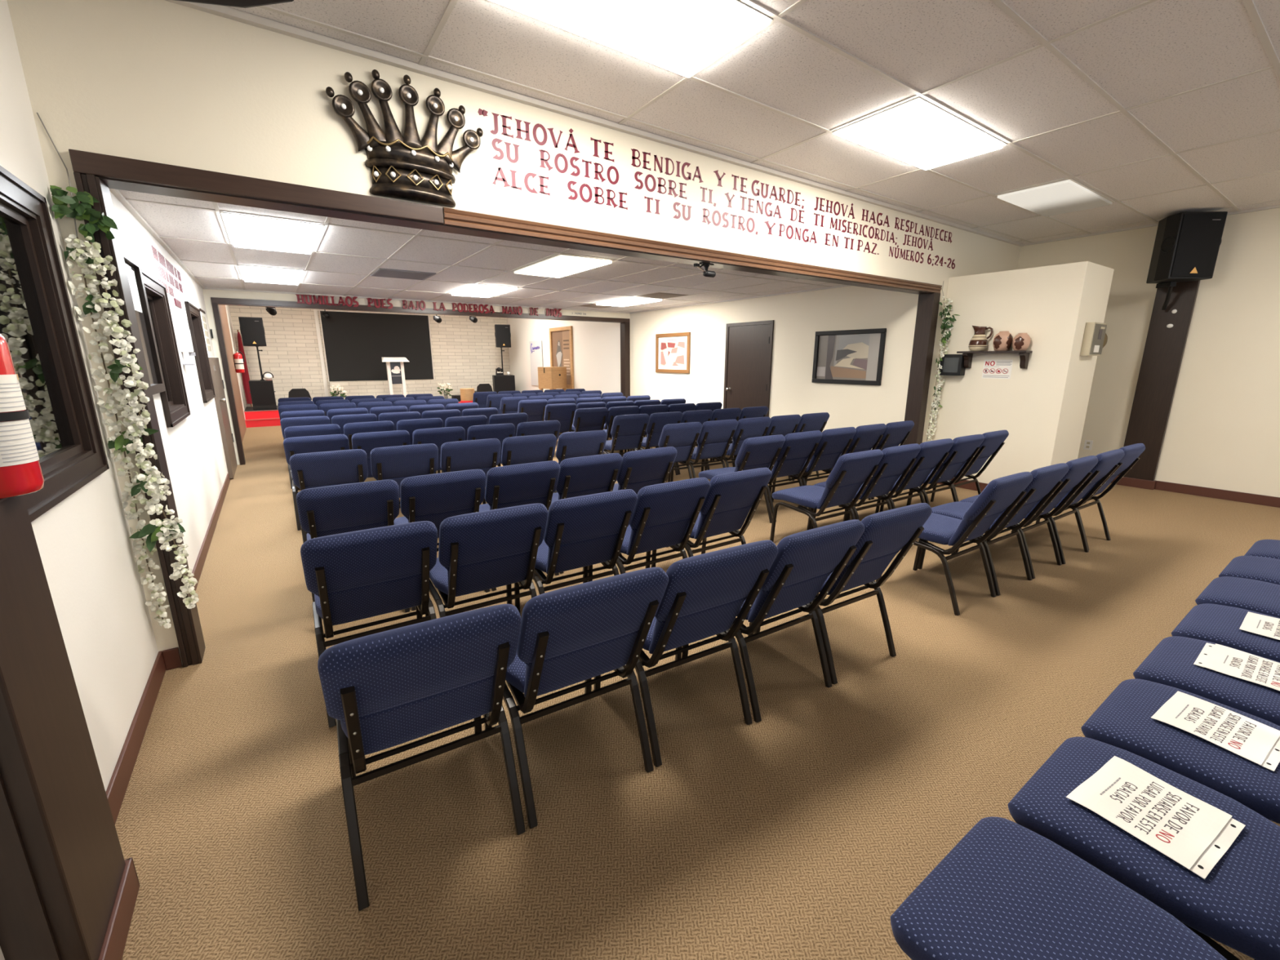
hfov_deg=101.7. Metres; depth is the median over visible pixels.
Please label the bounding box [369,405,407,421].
chair
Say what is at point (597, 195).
lettering
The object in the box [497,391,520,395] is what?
chair
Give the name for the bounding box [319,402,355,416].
chair
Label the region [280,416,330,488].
chair
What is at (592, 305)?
tile
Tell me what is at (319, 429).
chair
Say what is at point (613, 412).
chair
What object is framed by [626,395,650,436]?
chair
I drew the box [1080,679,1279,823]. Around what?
chair
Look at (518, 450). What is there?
chair
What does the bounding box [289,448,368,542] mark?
chair
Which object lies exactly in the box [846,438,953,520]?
chair
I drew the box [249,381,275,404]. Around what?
grille
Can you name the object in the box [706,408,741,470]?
chair
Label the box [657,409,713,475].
chair
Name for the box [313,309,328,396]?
trim
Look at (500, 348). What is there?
pole
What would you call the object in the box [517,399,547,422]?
chair
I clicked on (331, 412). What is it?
chair
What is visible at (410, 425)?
chair
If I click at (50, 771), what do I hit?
trim
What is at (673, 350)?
artwork
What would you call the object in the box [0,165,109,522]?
window
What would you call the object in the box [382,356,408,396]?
pulpit
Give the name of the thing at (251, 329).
loudspeaker
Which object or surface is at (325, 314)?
spotlight
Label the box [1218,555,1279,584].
chair
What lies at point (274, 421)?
step
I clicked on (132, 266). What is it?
window
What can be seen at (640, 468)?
chair
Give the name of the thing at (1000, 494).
chair
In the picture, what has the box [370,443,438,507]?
chair
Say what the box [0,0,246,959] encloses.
wall
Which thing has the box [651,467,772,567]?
chair
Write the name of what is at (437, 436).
chair
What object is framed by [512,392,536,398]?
chair
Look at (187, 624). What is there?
trim
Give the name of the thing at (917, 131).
recessed light
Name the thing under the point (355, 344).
led screen
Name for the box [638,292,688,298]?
tile
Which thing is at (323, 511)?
chair
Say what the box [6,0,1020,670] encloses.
wall
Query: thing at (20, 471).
fire extinguisher
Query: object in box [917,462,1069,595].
chair
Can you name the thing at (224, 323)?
trim
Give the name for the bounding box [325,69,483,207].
wall ornament
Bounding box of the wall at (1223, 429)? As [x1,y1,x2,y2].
[1017,207,1279,497]
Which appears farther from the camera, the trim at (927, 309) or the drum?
the drum
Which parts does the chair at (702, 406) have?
backrest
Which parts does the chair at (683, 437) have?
leg, backrest, leg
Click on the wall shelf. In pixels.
(1024, 354)
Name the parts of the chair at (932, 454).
leg, leg, leg, backrest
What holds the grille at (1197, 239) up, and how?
attached to the loudspeaker at (1186, 247)
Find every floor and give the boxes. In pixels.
[115,425,1279,959]
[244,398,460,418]
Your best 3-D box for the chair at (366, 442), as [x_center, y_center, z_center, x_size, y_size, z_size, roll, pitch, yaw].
[-2.559,-0.092,5.172,0.488,0.853,0.686,-8,15,-31]
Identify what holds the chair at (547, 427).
on the floor at (798, 832)
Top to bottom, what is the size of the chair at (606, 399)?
0.853 m
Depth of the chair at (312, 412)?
6.76 m
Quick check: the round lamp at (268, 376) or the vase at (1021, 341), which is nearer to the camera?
the vase at (1021, 341)
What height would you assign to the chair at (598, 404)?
0.853 m
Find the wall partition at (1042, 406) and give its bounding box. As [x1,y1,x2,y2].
[928,261,1114,484]
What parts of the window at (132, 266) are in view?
panel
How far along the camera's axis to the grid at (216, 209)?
5.55 m
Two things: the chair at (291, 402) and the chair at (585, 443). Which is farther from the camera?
the chair at (291, 402)
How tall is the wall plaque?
0.060 m
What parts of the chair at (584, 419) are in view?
backrest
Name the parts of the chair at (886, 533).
leg, leg, seat, backrest, leg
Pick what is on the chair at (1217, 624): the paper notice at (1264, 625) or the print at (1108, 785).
the paper notice at (1264, 625)
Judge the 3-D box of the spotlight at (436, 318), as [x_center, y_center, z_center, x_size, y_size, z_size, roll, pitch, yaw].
[-4.322,-3.740,11.037,0.190,0.803,0.134,6,14,24]
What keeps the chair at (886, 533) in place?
on the floor at (798, 832)
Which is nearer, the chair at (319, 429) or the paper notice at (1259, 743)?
the paper notice at (1259, 743)
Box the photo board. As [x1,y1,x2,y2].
[199,308,212,355]
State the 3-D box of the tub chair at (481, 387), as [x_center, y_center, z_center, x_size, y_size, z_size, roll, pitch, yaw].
[-4.574,-2.562,15.130,0.476,0.475,0.500,-9,16,-34]
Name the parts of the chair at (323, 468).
leg, backrest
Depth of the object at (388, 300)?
8.27 m
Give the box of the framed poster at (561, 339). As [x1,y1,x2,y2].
[549,325,574,388]
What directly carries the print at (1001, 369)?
attached to the warning sign
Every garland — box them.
[36,112,199,628]
[925,282,959,441]
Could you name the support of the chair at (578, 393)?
on the floor at (798, 832)
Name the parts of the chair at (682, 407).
backrest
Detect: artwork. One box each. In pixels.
[551,329,570,385]
[658,336,687,369]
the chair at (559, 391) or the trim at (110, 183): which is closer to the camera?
the trim at (110, 183)
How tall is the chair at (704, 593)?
0.853 m
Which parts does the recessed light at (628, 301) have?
frame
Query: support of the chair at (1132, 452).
on the floor at (798, 832)
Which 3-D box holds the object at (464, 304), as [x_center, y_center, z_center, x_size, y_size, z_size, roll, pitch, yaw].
[-2.996,-2.955,8.941,0.094,0.137,0.022,-9,16,-34]
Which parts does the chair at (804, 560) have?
leg, seat, leg, backrest, leg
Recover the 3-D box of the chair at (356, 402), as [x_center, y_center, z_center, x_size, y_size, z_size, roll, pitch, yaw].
[-4.801,-1.027,9.194,0.488,0.853,0.686,-8,16,-32]
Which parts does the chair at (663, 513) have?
leg, leg, seat, leg, backrest, leg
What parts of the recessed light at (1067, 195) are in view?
frame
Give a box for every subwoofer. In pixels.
[248,379,276,410]
[492,374,515,394]
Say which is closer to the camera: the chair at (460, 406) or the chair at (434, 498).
the chair at (434, 498)
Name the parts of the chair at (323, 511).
seat, backrest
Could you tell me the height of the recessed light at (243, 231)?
0.032 m
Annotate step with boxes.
[244,417,280,427]
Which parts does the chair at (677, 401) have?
backrest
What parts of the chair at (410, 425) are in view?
backrest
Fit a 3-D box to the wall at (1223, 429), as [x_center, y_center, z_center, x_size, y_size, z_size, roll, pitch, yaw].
[6.932,-1.107,4.803,0.150,2.990,6.590,-9,16,-34]
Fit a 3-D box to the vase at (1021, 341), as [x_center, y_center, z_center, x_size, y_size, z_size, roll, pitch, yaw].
[4.015,-1.454,5.487,0.158,0.180,0.155,-9,16,-34]
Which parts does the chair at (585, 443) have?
backrest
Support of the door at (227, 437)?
in the wall at (85, 546)
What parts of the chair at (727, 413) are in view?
backrest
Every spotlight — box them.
[265,306,276,315]
[321,309,329,318]
[433,314,441,323]
[469,315,477,323]
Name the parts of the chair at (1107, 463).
leg, leg, backrest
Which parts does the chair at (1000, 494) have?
leg, rail, seat, leg, leg, backrest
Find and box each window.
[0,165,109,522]
[121,247,165,395]
[140,268,191,427]
[184,301,215,403]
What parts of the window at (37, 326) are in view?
pane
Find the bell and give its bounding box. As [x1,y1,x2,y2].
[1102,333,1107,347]
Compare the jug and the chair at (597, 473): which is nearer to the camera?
the chair at (597, 473)
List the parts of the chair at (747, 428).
leg, leg, seat, backrest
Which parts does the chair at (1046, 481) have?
leg, seat, leg, leg, backrest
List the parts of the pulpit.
panel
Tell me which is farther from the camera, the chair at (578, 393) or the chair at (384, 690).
the chair at (578, 393)
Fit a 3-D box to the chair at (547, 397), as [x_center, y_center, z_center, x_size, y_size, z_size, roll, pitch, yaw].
[-1.987,-1.191,9.902,0.488,0.853,0.686,-9,16,-34]
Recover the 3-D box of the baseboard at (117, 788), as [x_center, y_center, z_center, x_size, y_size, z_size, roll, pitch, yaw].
[-1.811,1.049,1.897,0.122,0.105,1.770,-9,16,-34]
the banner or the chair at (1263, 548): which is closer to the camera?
the chair at (1263, 548)
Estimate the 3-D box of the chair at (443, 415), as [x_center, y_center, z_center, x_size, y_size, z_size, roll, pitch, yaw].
[-2.783,-0.563,7.198,0.488,0.853,0.686,-9,16,-32]
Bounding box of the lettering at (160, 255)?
[151,244,181,281]
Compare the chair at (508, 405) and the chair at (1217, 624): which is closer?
the chair at (1217, 624)
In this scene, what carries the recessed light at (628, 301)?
in the ceiling at (171, 221)
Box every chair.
[277,400,314,406]
[278,397,311,402]
[278,404,317,439]
[280,409,324,418]
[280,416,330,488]
[283,434,349,530]
[284,423,341,479]
[288,388,311,399]
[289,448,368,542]
[296,480,409,612]
[300,520,437,727]
[312,395,343,404]
[315,399,349,409]
[317,604,525,911]
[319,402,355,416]
[327,408,368,424]
[331,413,377,434]
[343,420,394,449]
[345,395,374,402]
[351,398,382,408]
[351,430,409,481]
[358,400,392,413]
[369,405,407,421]
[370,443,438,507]
[376,394,404,401]
[378,411,420,431]
[384,396,414,406]
[393,469,489,610]
[394,400,426,411]
[396,417,444,473]
[405,393,432,399]
[409,404,444,418]
[413,426,465,470]
[415,395,444,404]
[422,408,460,427]
[425,503,548,617]
[427,398,458,409]
[437,415,487,473]
[440,438,501,504]
[445,402,478,416]
[462,407,497,466]
[466,423,515,466]
[472,391,497,408]
[474,383,493,392]
[479,460,559,591]
[484,567,668,828]
[486,393,512,413]
[488,413,528,436]
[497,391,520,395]
[500,395,528,413]
[501,434,556,466]
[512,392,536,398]
[514,488,637,613]
[515,420,560,460]
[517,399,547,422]
[520,390,543,394]
[528,395,553,400]
[536,391,559,399]
[543,389,564,393]
[543,398,575,430]
[543,403,576,436]
[551,453,622,573]
[554,394,577,404]
[554,430,607,493]
[559,391,581,396]
[562,407,608,453]
[564,388,585,392]
[564,397,601,432]
[571,401,606,431]
[577,393,601,398]
[581,390,601,395]
[587,477,710,582]
[593,539,777,767]
[600,392,622,398]
[601,395,626,438]
[602,413,649,456]
[603,400,634,451]
[603,405,639,454]
[613,446,677,555]
[621,404,668,457]
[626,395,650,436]
[626,411,683,475]
[631,399,660,450]
[644,398,685,437]
[648,403,695,448]
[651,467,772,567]
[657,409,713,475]
[657,422,702,482]
[670,419,737,481]
[681,519,864,722]
[694,401,722,446]
[698,434,785,523]
[704,417,771,471]
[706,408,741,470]
[712,406,768,460]
[736,414,800,480]
[754,502,932,684]
[766,430,822,516]
[769,448,883,542]
[771,426,856,510]
[792,412,829,480]
[804,423,886,500]
[810,443,920,528]
[841,420,914,499]
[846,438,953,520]
[875,471,1033,615]
[879,434,984,512]
[889,816,1226,959]
[909,430,1008,505]
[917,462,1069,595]
[955,455,1097,578]
[986,448,1124,564]
[1007,736,1279,959]
[1035,443,1145,550]
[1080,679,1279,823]
[1133,635,1279,726]
[1171,603,1279,662]
[1195,576,1279,617]
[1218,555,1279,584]
[1244,539,1279,559]
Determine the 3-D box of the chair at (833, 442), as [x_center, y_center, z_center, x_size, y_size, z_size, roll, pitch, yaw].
[1.776,-0.148,5.413,0.488,0.853,0.686,-8,15,-31]
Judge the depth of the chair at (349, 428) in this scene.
5.54 m
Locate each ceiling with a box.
[117,189,843,312]
[226,0,1279,243]
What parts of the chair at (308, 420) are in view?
leg, backrest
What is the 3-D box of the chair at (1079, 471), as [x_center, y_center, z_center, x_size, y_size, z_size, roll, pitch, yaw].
[2.829,0.208,3.880,0.488,0.853,0.686,-8,15,-32]
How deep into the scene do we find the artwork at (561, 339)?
13.53 m
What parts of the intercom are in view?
plate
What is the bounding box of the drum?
[459,387,474,403]
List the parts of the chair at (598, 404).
backrest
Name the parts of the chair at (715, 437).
leg, leg, seat, leg, backrest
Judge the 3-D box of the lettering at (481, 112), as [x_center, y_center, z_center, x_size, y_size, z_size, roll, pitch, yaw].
[1.331,-2.403,4.438,5.453,0.161,0.002,-9,16,-34]
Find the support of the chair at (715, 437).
on the floor at (798, 832)
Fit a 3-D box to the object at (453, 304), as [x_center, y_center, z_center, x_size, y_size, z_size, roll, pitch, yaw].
[-3.150,-2.934,8.836,0.084,0.130,0.022,-9,16,-34]
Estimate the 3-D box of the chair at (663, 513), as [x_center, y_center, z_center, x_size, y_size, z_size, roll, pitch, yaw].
[0.025,0.365,3.205,0.488,0.853,0.686,-9,16,-33]
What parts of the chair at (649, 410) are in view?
backrest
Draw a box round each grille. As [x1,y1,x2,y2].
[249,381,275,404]
[1170,213,1226,276]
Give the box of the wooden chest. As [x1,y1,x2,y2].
[537,366,567,391]
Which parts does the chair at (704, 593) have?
leg, leg, seat, leg, backrest, leg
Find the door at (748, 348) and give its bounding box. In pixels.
[723,320,773,439]
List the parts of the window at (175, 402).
pane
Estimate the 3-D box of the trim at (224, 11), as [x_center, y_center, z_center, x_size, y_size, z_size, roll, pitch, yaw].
[3.192,-1.940,1.850,9.060,0.030,6.440,-9,16,-34]
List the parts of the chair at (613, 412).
backrest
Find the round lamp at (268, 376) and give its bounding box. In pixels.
[262,372,273,380]
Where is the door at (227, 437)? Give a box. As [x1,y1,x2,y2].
[208,357,237,478]
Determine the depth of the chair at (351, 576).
2.15 m
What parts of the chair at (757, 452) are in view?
seat, backrest, leg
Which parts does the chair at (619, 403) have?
backrest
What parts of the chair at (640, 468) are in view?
seat, backrest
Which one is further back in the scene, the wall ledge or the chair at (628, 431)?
the wall ledge
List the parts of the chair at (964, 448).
leg, leg, leg, leg, backrest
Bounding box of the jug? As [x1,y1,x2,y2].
[968,325,992,351]
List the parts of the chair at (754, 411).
backrest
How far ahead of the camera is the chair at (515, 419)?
6.40 m
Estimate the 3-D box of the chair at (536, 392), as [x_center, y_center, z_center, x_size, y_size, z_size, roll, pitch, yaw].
[-2.473,-1.572,11.539,0.488,0.853,0.686,-8,15,-31]
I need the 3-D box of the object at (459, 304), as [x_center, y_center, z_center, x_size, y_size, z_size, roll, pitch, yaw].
[-3.069,-2.943,8.892,0.098,0.152,0.022,-9,16,-34]
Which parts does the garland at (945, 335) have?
stem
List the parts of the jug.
handle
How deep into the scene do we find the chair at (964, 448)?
4.68 m
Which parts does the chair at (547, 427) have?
backrest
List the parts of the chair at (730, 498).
leg, leg, seat, leg, backrest, leg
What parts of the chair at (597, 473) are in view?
seat, backrest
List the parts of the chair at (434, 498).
seat, backrest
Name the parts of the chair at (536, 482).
seat, backrest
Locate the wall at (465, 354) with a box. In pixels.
[229,305,510,406]
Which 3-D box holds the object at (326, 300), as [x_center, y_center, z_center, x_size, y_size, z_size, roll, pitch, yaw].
[-4.681,-2.683,7.803,0.077,0.136,0.022,-9,16,-34]
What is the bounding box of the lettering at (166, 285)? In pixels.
[158,278,173,297]
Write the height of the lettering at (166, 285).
0.070 m
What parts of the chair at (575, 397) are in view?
backrest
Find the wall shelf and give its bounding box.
[956,350,1032,368]
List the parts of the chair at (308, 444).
leg, backrest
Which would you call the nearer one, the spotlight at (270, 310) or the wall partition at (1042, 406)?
the wall partition at (1042, 406)
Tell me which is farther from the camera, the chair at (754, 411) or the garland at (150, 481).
the chair at (754, 411)
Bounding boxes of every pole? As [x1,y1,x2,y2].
[255,346,264,380]
[500,347,504,375]
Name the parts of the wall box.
panel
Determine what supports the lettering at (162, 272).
attached to the wall at (85, 546)
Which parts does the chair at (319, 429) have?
backrest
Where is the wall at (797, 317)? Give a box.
[506,285,918,449]
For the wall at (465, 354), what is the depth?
13.74 m
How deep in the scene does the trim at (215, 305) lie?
7.34 m
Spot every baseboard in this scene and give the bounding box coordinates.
[97,650,165,959]
[191,473,230,591]
[937,477,987,491]
[1111,475,1279,507]
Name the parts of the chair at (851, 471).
leg, rail, seat, leg, leg, leg, backrest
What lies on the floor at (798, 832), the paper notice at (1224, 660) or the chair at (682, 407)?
the chair at (682, 407)
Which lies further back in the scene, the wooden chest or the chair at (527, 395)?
the wooden chest
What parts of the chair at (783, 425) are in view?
backrest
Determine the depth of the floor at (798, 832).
1.97 m
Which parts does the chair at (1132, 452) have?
leg, leg, backrest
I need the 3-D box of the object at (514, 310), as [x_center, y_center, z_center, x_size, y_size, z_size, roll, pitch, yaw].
[-2.263,-3.070,9.437,0.079,0.136,0.022,-9,16,-34]
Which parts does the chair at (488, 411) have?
backrest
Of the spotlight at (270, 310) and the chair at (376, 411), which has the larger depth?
the spotlight at (270, 310)
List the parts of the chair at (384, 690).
rail, seat, leg, leg, backrest, leg, leg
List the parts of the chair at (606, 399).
backrest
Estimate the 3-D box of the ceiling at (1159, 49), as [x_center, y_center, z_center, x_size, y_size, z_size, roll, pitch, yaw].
[3.172,-2.000,1.865,9.360,0.080,6.510,-9,16,-34]
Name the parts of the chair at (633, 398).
backrest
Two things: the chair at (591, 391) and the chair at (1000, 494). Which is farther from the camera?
the chair at (591, 391)
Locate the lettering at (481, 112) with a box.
[477,108,951,243]
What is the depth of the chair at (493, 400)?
9.95 m
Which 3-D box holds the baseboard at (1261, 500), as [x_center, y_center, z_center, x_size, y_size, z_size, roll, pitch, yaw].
[6.882,0.326,5.007,0.075,0.105,6.440,-9,16,-34]
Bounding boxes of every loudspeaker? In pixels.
[175,0,293,8]
[238,316,266,346]
[494,324,511,347]
[1146,211,1227,310]
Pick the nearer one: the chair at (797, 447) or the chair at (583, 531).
the chair at (583, 531)
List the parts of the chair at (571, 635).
leg, rail, seat, leg, leg, backrest, leg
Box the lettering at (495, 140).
[492,137,933,250]
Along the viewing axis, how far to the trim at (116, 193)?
7.04 m
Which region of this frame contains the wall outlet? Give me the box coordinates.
[1083,440,1093,449]
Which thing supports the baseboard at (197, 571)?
attached to the wall at (85, 546)
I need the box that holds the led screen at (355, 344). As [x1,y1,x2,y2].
[318,309,434,382]
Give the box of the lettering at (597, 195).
[492,167,955,269]
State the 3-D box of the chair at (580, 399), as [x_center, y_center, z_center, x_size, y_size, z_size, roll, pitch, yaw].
[-1.041,-1.082,9.430,0.488,0.853,0.686,-8,15,-29]
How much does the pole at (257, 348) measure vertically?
0.780 m
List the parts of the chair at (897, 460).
leg, seat, leg, leg, leg, backrest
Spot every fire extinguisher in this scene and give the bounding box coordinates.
[0,333,44,498]
[233,350,244,373]
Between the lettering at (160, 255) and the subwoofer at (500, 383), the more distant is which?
the subwoofer at (500, 383)
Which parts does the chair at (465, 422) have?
backrest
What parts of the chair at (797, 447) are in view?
leg, backrest, leg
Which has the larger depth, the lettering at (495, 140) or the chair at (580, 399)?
the chair at (580, 399)
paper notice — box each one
[1066,755,1245,879]
[1151,691,1279,771]
[1193,642,1279,690]
[1239,611,1279,639]
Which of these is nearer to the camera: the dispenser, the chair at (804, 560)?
the chair at (804, 560)
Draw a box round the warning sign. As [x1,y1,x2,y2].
[982,360,1013,378]
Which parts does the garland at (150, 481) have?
stem, stem, stem, stem, stem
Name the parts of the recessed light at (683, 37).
frame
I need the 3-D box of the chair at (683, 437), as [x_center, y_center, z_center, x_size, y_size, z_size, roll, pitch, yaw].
[0.297,-0.242,5.820,0.488,0.853,0.686,-8,15,-30]
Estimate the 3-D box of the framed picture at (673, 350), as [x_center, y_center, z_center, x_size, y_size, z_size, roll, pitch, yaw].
[0.611,-2.402,9.864,0.035,0.730,1.020,-9,16,-34]
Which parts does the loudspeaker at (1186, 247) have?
mounting arm, handle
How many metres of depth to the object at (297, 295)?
7.61 m
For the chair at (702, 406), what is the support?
on the floor at (798, 832)
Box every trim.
[0,494,125,959]
[0,773,62,959]
[68,149,443,224]
[73,172,205,667]
[98,177,932,294]
[109,188,850,313]
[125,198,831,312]
[164,0,1279,246]
[210,297,630,323]
[211,302,245,465]
[217,304,246,441]
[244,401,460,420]
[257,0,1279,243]
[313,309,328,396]
[442,207,942,293]
[620,321,630,399]
[903,292,940,444]
[1117,280,1199,480]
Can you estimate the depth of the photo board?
6.54 m
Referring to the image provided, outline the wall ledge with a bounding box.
[328,379,438,399]
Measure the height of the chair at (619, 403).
0.853 m
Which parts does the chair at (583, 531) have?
leg, leg, seat, leg, backrest, leg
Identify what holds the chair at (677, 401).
on the floor at (798, 832)
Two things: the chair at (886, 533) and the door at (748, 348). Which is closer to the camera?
the chair at (886, 533)
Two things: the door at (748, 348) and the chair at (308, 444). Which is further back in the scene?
the door at (748, 348)
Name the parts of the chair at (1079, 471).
seat, leg, leg, backrest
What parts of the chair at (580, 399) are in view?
backrest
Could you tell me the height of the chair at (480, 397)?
0.853 m
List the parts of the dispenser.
plate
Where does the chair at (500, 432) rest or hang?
on the floor at (798, 832)
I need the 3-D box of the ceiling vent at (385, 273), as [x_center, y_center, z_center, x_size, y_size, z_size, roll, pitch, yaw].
[-2.688,-2.331,5.911,0.580,0.012,0.580,-9,16,-34]
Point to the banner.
(246, 378)
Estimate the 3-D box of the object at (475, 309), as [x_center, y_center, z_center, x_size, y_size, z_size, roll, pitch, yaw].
[-2.847,-2.971,9.044,0.107,0.151,0.022,-9,16,-34]
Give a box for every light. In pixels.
[220,212,324,253]
[238,265,304,284]
[449,284,518,297]
[489,0,773,77]
[495,367,502,375]
[511,253,614,277]
[595,297,662,306]
[832,97,1007,169]
[994,177,1115,217]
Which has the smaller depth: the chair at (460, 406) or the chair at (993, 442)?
the chair at (993, 442)
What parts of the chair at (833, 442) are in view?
leg, leg, backrest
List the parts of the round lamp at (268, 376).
globe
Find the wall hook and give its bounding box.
[1166,324,1173,328]
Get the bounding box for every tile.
[580,303,613,307]
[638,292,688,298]
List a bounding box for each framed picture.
[655,332,690,373]
[811,328,886,385]
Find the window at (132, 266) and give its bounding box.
[121,247,165,395]
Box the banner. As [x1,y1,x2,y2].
[236,329,252,407]
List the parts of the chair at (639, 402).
backrest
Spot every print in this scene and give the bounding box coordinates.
[993,361,1012,377]
[1100,777,1120,795]
[1175,704,1189,718]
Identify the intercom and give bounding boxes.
[1080,322,1106,355]
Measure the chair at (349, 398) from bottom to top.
0.853 m
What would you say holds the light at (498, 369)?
on the subwoofer at (500, 383)
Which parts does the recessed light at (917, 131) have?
frame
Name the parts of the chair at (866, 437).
backrest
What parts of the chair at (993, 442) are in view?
leg, leg, leg, backrest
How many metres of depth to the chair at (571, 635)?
1.69 m
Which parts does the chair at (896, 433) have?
backrest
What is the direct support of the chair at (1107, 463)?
on the floor at (798, 832)
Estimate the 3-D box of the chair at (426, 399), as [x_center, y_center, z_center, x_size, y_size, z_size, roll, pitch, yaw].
[-3.943,-1.151,9.729,0.488,0.853,0.686,-8,15,-32]
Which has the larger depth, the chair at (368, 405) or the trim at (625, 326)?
the trim at (625, 326)
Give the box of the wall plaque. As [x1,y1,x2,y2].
[173,297,182,308]
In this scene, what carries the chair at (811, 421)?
on the floor at (798, 832)
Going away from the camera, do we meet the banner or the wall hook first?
the wall hook
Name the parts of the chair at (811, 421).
backrest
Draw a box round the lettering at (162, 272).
[155,262,182,293]
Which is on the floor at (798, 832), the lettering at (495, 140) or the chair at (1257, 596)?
the chair at (1257, 596)
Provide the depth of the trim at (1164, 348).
5.98 m
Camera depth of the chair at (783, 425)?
6.24 m
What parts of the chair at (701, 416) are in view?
leg, backrest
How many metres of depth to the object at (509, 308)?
9.38 m
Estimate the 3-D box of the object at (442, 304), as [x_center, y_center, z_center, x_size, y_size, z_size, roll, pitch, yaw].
[-3.308,-2.903,8.731,0.132,0.138,0.022,-9,16,-34]
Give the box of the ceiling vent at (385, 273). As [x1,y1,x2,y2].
[370,267,435,279]
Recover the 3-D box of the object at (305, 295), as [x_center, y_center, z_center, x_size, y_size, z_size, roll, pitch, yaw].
[-4.880,-2.651,7.669,0.114,0.137,0.022,-9,16,-34]
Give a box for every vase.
[328,384,347,398]
[437,382,453,399]
[992,331,1013,351]
[1012,333,1030,351]
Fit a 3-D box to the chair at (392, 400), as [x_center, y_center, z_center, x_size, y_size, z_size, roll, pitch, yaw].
[-4.375,-1.091,9.469,0.488,0.853,0.686,-8,15,-31]
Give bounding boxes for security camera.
[693,262,715,277]
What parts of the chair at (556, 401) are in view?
backrest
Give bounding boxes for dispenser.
[176,328,195,365]
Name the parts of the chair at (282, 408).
backrest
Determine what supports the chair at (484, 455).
on the floor at (798, 832)
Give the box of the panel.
[528,340,542,386]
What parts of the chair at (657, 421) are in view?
seat, backrest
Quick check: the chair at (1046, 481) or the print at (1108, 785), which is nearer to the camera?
the print at (1108, 785)
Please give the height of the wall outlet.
0.120 m
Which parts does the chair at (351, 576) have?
rail, seat, leg, leg, backrest, leg, leg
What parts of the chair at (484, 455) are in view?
backrest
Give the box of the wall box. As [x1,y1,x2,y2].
[938,354,965,375]
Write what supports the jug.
on the wall shelf

